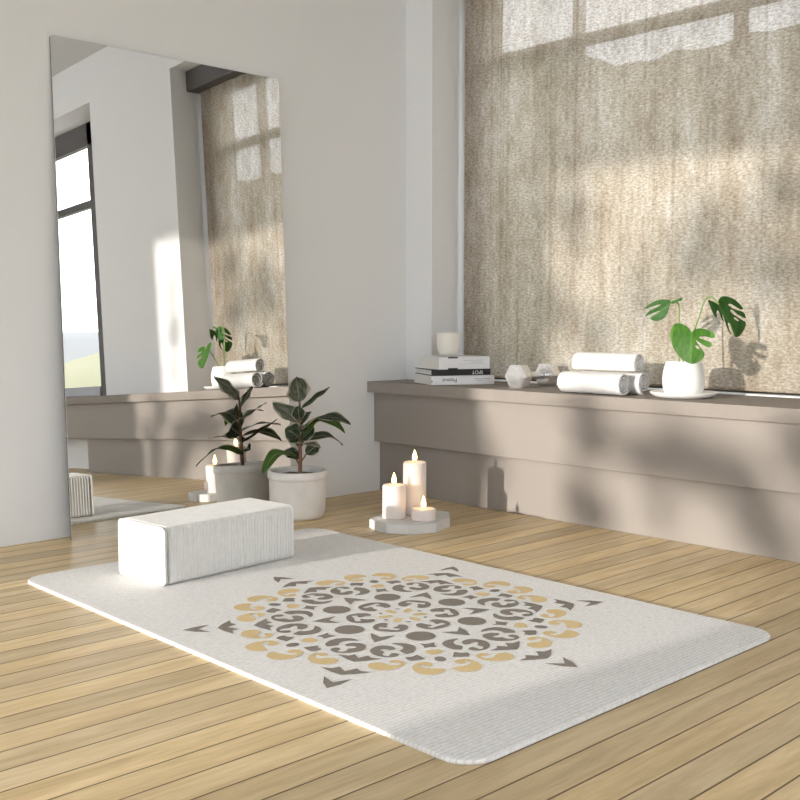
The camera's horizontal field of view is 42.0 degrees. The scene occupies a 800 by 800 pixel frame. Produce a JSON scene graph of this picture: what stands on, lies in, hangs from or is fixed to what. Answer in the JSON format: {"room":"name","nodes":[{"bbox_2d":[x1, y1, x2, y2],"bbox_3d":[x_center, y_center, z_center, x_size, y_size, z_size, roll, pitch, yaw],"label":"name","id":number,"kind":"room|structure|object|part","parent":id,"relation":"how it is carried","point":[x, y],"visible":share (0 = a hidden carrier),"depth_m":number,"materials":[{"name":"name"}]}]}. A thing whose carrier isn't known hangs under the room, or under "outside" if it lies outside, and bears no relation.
{"room":"exercise studio","nodes":[
{"label":"exercise studio","id":0,"kind":"room"},
{"bbox_2d":[0,0,405,546],"bbox_3d":[-1.631,-0.820,3.143,5.325,2.655,0.112,-4,6,-43],"label":"wall","id":1,"kind":"structure","parent":0,"point":[339,66],"depth_m":4.20,"materials":[{"name":"white paint"}]},
{"bbox_2d":[0,490,799,799],"bbox_3d":[0.316,0.699,1.087,5.475,0.060,6.161,-4,6,-43],"label":"floor","id":2,"kind":"structure","parent":0,"point":[94,706],"depth_m":2.00,"materials":[{"name":"brown wood"}]},
{"bbox_2d":[49,35,290,540],"bbox_3d":[-0.801,-0.392,3.833,0.941,1.696,0.076,-4,6,-43],"label":"leaning mirror","id":3,"kind":"object","parent":2,"relation":"on","point":[168,171],"visible":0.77,"depth_m":3.78,"materials":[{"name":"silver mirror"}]},
{"bbox_2d":[262,376,349,520],"bbox_3d":[-0.362,0.176,3.961,0.323,0.543,0.358,-1,4,-7],"label":"rubber plant","id":4,"kind":"object","parent":2,"relation":"on","point":[303,488],"visible":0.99,"depth_m":3.92,"materials":[{"name":"green plant"}]},
{"bbox_3d":[-0.391,0.356,3.981,0.229,0.182,0.229,-1,4,-7],"label":"planter pot","id":5,"kind":"part","parent":4,"relation":"part of","materials":[{"name":"ceramic"}]},
{"bbox_3d":[-0.381,0.138,3.965,0.018,0.304,0.018,-1,4,-7],"label":"stem","id":6,"kind":"part","parent":4,"relation":"part of","materials":[{"name":"plant"}]},
{"bbox_2d":[28,528,769,764],"bbox_3d":[-0.095,0.537,2.743,1.088,0.010,1.758,-4,6,-43],"label":"exercise mat","id":7,"kind":"object","parent":2,"relation":"on","point":[450,660],"visible":1,"depth_m":2.43,"materials":[{"name":"white fabric"}]},
{"bbox_2d":[118,498,293,585],"bbox_3d":[-0.577,0.418,3.148,0.230,0.166,0.479,4,6,42],"label":"block","id":8,"kind":"object","parent":7,"relation":"on","point":[163,548],"visible":1,"depth_m":3.03,"materials":[{"name":"white fabric"}]},
{"bbox_2d":[369,510,449,534],"bbox_3d":[0.057,0.444,3.802,0.330,0.033,0.268,-4,6,-43],"label":"tray","id":9,"kind":"object","parent":2,"relation":"on","point":[406,526],"visible":0.73,"depth_m":3.69,"materials":[{"name":"stone"}]},
{"bbox_2d":[382,473,405,519],"bbox_3d":[-0.022,0.345,3.783,0.085,0.166,0.085,-4,6,-43],"label":"pillar candle","id":10,"kind":"object","parent":9,"relation":"on","point":[393,494],"visible":1,"depth_m":3.75,"materials":[{"name":"beige wax"}]},
{"bbox_2d":[403,450,425,515],"bbox_3d":[0.054,0.303,3.861,0.086,0.239,0.086,-4,6,-43],"label":"pillar candle","id":11,"kind":"object","parent":9,"relation":"on","point":[414,471],"visible":0.84,"depth_m":3.83,"materials":[{"name":"beige wax"}]},
{"bbox_2d":[411,496,435,521],"bbox_3d":[0.085,0.388,3.750,0.088,0.086,0.088,-4,6,-43],"label":"pillar candle","id":12,"kind":"object","parent":9,"relation":"on","point":[423,513],"visible":1,"depth_m":3.72,"materials":[{"name":"beige wax"}]},
{"bbox_2d":[367,379,799,562],"bbox_3d":[2.011,0.309,2.614,0.455,0.484,5.786,-4,6,-43],"label":"ledge","id":13,"kind":"object","parent":2,"relation":"on","point":[720,471],"visible":0.85,"depth_m":3.69,"materials":[{"name":"beige stone"}]},
{"bbox_2d":[413,374,493,384],"bbox_3d":[0.226,-0.090,4.416,0.279,0.036,0.227,-1,5,-18],"label":"book","id":14,"kind":"object","parent":13,"relation":"on","point":[418,378],"visible":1,"depth_m":4.32,"materials":[{"name":"white paper"}]},
{"bbox_2d":[415,367,489,375],"bbox_3d":[0.223,-0.123,4.432,0.262,0.026,0.207,-1,5,-18],"label":"book","id":15,"kind":"object","parent":14,"relation":"on","point":[432,372],"visible":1,"depth_m":4.34,"materials":[{"name":"black paper"}]},
{"bbox_2d":[417,355,489,369],"bbox_3d":[0.225,-0.160,4.411,0.238,0.051,0.202,-2,5,-25],"label":"book","id":16,"kind":"object","parent":15,"relation":"on","point":[438,362],"visible":0.99,"depth_m":4.33,"materials":[{"name":"white paper"}]},
{"bbox_2d":[436,333,460,355],"bbox_3d":[0.204,-0.234,4.389,0.102,0.098,0.102,-4,6,-43],"label":"cup","id":17,"kind":"object","parent":16,"relation":"on","point":[448,344],"visible":1,"depth_m":4.35,"materials":[{"name":"beige ceramic"}]},
{"bbox_2d":[505,363,559,388],"bbox_3d":[0.530,-0.097,4.152,0.103,0.091,0.255,4,6,44],"label":"dumbbell","id":18,"kind":"object","parent":13,"relation":"on","point":[546,374],"visible":0.98,"depth_m":4.09,"materials":[{"name":"silver metal"}]},
{"bbox_3d":[0.530,-0.097,4.152,0.036,0.036,0.135,4,6,44],"label":"handle","id":19,"kind":"part","parent":18,"relation":"part of","materials":[{"name":"white metal"}]},
{"bbox_3d":[1.945,0.227,2.545,0.194,0.219,5.786,-4,6,-43],"label":"panel","id":20,"kind":"part","parent":13,"relation":"part of","materials":[{"name":"beige paint"}]},
{"bbox_3d":[0.966,0.365,3.617,0.160,0.220,2.902,-4,6,-43],"label":"panel","id":21,"kind":"part","parent":13,"relation":"part of","materials":[{"name":"beige paint"}]},
{"bbox_2d":[557,371,629,394],"bbox_3d":[0.692,-0.061,3.744,0.075,0.078,0.270,-4,6,-43],"label":"rolled towel","id":22,"kind":"object","parent":13,"relation":"on","point":[567,381],"visible":1,"depth_m":3.71,"materials":[{"name":"white fabric"}]},
{"bbox_2d":[572,352,643,370],"bbox_3d":[0.745,-0.139,3.747,0.069,0.064,0.270,-4,6,-43],"label":"rolled towel","id":23,"kind":"object","parent":22,"relation":"on","point":[580,360],"visible":1,"depth_m":3.71,"materials":[{"name":"white fabric"}]},
{"bbox_2d":[580,370,649,394],"bbox_3d":[0.772,-0.065,3.789,0.075,0.081,0.270,-4,6,-43],"label":"rolled towel","id":24,"kind":"object","parent":13,"relation":"on","point":[639,382],"visible":0.3,"depth_m":3.70,"materials":[{"name":"white fabric"}]},
{"bbox_2d":[650,389,716,398],"bbox_3d":[0.975,-0.019,3.591,0.225,0.021,0.225,-4,6,-43],"label":"saucer","id":25,"kind":"object","parent":13,"relation":"on","point":[658,393],"visible":0.75,"depth_m":3.51,"materials":[{"name":"white ceramic"}]},
{"bbox_2d":[644,296,745,393],"bbox_3d":[0.998,-0.187,3.538,0.339,0.332,0.209,1,5,15],"label":"monstera","id":26,"kind":"object","parent":25,"relation":"on","point":[686,376],"visible":0.99,"depth_m":3.52,"materials":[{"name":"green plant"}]},
{"bbox_2d":[406,0,464,379],"bbox_3d":[2.173,-0.785,2.684,0.432,2.655,5.786,-4,6,-43],"label":"wall","id":27,"kind":"structure","parent":0,"point":[435,29],"depth_m":4.57,"materials":[{"name":"white paint"}]},
{"bbox_2d":[464,0,799,393],"bbox_3d":[0.863,-0.975,3.968,0.105,1.839,1.776,-4,6,-43],"label":"wall panel","id":28,"kind":"object","parent":27,"relation":"attached to","point":[622,157],"visible":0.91,"depth_m":3.98,"materials":[{"name":"fabric"}]},
{"bbox_2d":[494,379,799,397],"bbox_3d":[0.909,-0.032,4.084,0.060,0.036,1.779,-4,6,-43],"label":"trim","id":29,"kind":"structure","parent":27,"relation":"attached to","point":[718,392],"depth_m":3.74,"materials":[{"name":"white paint"}]},
{"bbox_2d":[494,378,799,395],"bbox_3d":[0.950,-0.975,4.051,0.045,1.856,1.780,-4,6,-43],"label":"window","id":30,"kind":"structure","parent":27,"relation":"in","point":[494,378],"depth_m":3.78,"materials":[{"name":"grey"}]},
{"bbox_2d":[662,361,704,393],"bbox_3d":[0.975,-0.079,3.587,0.142,0.110,0.142,1,5,15],"label":"pot","id":31,"kind":"object","parent":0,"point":[683,377],"depth_m":3.53,"materials":[{"name":"white ceramic"}]}
]}

